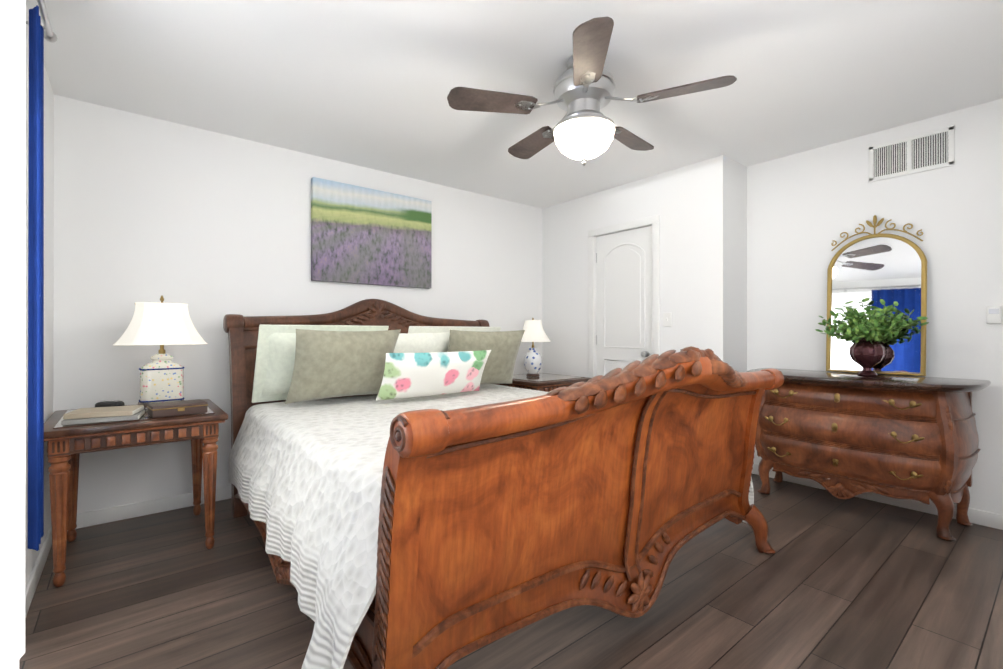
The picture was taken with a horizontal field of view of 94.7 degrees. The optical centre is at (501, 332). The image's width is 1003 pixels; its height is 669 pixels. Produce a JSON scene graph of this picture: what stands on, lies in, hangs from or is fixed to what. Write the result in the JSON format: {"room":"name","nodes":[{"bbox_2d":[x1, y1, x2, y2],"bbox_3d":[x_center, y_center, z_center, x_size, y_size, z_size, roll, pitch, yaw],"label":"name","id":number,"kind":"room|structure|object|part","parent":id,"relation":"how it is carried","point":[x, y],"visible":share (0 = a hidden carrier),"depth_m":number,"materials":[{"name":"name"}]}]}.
{"room":"bedroom","nodes":[
{"label":"bedroom","id":0,"kind":"room"},
{"bbox_2d":[19,474,1002,668],"bbox_3d":[0.480,1.167,2.211,4.410,0.100,4.540,0,0,-39],"label":"floor","id":1,"kind":"structure","parent":0,"point":[832,582],"depth_m":1.89,"materials":[{"name":"brown wood"}]},
{"bbox_2d":[44,399,227,586],"bbox_3d":[-1.904,0.767,2.430,0.710,0.700,0.710,0,0,-39],"label":"nightstand","id":2,"kind":"object","parent":1,"relation":"on","point":[67,445],"visible":0.92,"depth_m":2.19,"materials":[{"name":"brown wood"}]},
{"bbox_2d":[61,405,144,425],"bbox_3d":[-1.885,0.391,2.202,0.276,0.047,0.205,0,0,-30],"label":"books","id":3,"kind":"object","parent":2,"relation":"on","point":[102,414],"visible":0.98,"depth_m":2.14,"materials":[{"name":"grey paper"}]},
{"bbox_2d":[95,400,124,406],"bbox_3d":[-2.010,0.382,2.370,0.115,0.064,0.062,0,0,-14],"label":"alarm clock","id":4,"kind":"object","parent":3,"relation":"on","point":[103,403],"visible":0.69,"depth_m":2.35,"materials":[{"name":"black plastic"}]},
{"bbox_2d":[113,296,207,408],"bbox_3d":[-1.896,0.105,2.579,0.416,0.623,0.296,0,0,-39],"label":"lamp","id":5,"kind":"object","parent":2,"relation":"on","point":[161,324],"visible":0.88,"depth_m":2.51,"materials":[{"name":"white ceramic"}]},
{"bbox_2d":[147,399,207,417],"bbox_3d":[-1.645,0.387,2.350,0.234,0.055,0.156,0,0,-45],"label":"decorative box","id":6,"kind":"object","parent":2,"relation":"on","point":[173,408],"visible":1,"depth_m":2.30,"materials":[{"name":"brown wood"}]},
{"bbox_2d":[223,299,783,668],"bbox_3d":[-0.158,0.428,2.620,2.417,1.384,2.773,0,0,-39],"label":"bed","id":7,"kind":"object","parent":1,"relation":"on","point":[410,490],"visible":1,"depth_m":1.63,"materials":[{"name":"brown wood"}]},
{"bbox_2d":[497,373,590,391],"bbox_3d":[0.351,0.769,4.333,0.710,0.700,0.710,0,0,-39],"label":"nightstand","id":8,"kind":"object","parent":1,"relation":"on","point":[546,382],"visible":0.42,"depth_m":4.08,"materials":[{"name":"brown wood"}]},
{"bbox_2d":[521,318,549,376],"bbox_3d":[0.298,0.140,4.368,0.330,0.555,0.330,0,0,-39],"label":"lamp","id":9,"kind":"object","parent":8,"relation":"on","point":[534,331],"visible":0.92,"depth_m":4.29,"materials":[{"name":"white ceramic"}]},
{"bbox_2d":[747,368,990,540],"bbox_3d":[2.189,0.695,2.913,0.600,0.845,1.198,0,0,-39],"label":"dresser","id":10,"kind":"object","parent":1,"relation":"on","point":[843,435],"visible":0.94,"depth_m":2.65,"materials":[{"name":"brown wood"}]},
{"bbox_2d":[815,298,928,375],"bbox_3d":[2.233,0.025,2.831,0.467,0.493,0.575,0,0,-39],"label":"vase","id":11,"kind":"object","parent":10,"relation":"on","point":[867,352],"visible":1,"depth_m":2.83,"materials":[{"name":"green plant"}]},
{"bbox_2d":[826,215,926,375],"bbox_3d":[2.426,-0.252,3.013,0.108,1.043,0.514,0,0,-39],"label":"arched mirror","id":12,"kind":"object","parent":10,"relation":"on","point":[888,269],"visible":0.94,"depth_m":2.98,"materials":[{"name":"gold glass"}]},
{"bbox_2d":[25,0,1002,587],"bbox_3d":[0.550,-0.163,2.269,4.590,2.560,4.540,0,0,-39],"label":"wall","id":13,"kind":"structure","parent":0,"point":[193,148],"depth_m":2.79,"materials":[{"name":"white paint"}]},
{"bbox_2d":[25,525,51,617],"bbox_3d":[-1.136,1.073,0.903,0.013,0.085,4.300,0,0,-39],"label":"baseboard","id":14,"kind":"structure","parent":13,"relation":"attached to","point":[31,586],"depth_m":2.04,"materials":[{"name":"white"}]},
{"bbox_2d":[26,0,57,42],"bbox_3d":[-1.204,-1.204,1.057,0.096,0.050,2.122,0,0,-39],"label":"curtain rod","id":15,"kind":"object","parent":13,"relation":"attached to","point":[50,35],"visible":0.65,"depth_m":1.79,"materials":[{"name":"silver metal"}]},
{"bbox_2d":[0,0,25,668],"bbox_3d":[-1.359,-0.027,1.232,0.020,2.255,1.050,0,0,-39],"label":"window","id":16,"kind":"structure","parent":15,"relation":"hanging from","point":[12,277],"depth_m":1.43,"materials":[{"name":"white fabric"}]},
{"bbox_2d":[28,5,43,550],"bbox_3d":[-1.746,-0.194,1.737,0.035,1.960,0.221,0,0,-39],"label":"curtain","id":17,"kind":"object","parent":15,"relation":"hanging from","point":[36,306],"visible":1,"depth_m":1.68,"materials":[{"name":"blue fabric"}]},
{"bbox_2d":[67,486,231,530],"bbox_3d":[-1.013,1.076,3.761,3.740,0.085,0.013,0,0,-39],"label":"baseboard","id":18,"kind":"structure","parent":13,"relation":"attached to","point":[148,507],"depth_m":2.80,"materials":[{"name":"white"}]},
{"bbox_2d":[311,177,431,288],"bbox_3d":[-1.014,-0.762,3.732,1.000,0.761,0.055,0,0,-39],"label":"picture","id":19,"kind":"object","parent":13,"relation":"attached to","point":[363,235],"visible":1,"depth_m":3.67,"materials":[{"name":"multicoloured fabric"}]},
{"bbox_2d":[447,17,736,165],"bbox_3d":[0.411,-1.066,2.291,1.256,0.515,1.262,0,0,-39],"label":"fan","id":20,"kind":"object","parent":13,"relation":"hanging from","point":[584,129],"visible":1,"depth_m":2.15,"materials":[{"name":"brown wood"}]},
{"bbox_3d":[0.402,-0.893,2.253,0.292,0.170,0.292,0,0,-39],"label":"lamp shade","id":21,"kind":"part","parent":20,"relation":"part of","materials":[{"name":"white glass"}]},
{"bbox_2d":[588,215,659,377],"bbox_3d":[1.087,0.071,4.151,0.105,2.095,0.760,0,0,-39],"label":"door","id":22,"kind":"structure","parent":13,"relation":"attached to","point":[627,297],"depth_m":4.15,"materials":[{"name":"white wood"}]},
{"bbox_2d":[663,313,671,326],"bbox_3d":[1.358,-0.102,3.791,0.017,0.115,0.075,0,0,-39],"label":"switch plate","id":23,"kind":"object","parent":13,"relation":"attached to","point":[667,317],"depth_m":3.79,"materials":[{"name":"white plastic"}]},
{"bbox_2d":[752,463,1002,529],"bbox_3d":[2.693,1.075,2.781,0.013,0.085,2.340,0,0,-39],"label":"baseboard","id":24,"kind":"structure","parent":13,"relation":"attached to","point":[980,517],"depth_m":2.90,"materials":[{"name":"white"}]},
{"bbox_2d":[869,125,953,181],"bbox_3d":[2.580,-1.118,2.922,0.012,0.240,0.410,0,0,-39],"label":"air vent","id":25,"kind":"object","parent":13,"relation":"in","point":[926,151],"visible":1,"depth_m":2.91,"materials":[{"name":"grey metal"}]},
{"bbox_2d":[986,306,1001,323],"bbox_3d":[2.807,-0.098,2.631,0.025,0.100,0.060,0,0,-39],"label":"switch plate","id":26,"kind":"object","parent":13,"relation":"attached to","point":[994,314],"depth_m":2.62,"materials":[{"name":"white plastic"}]}
]}

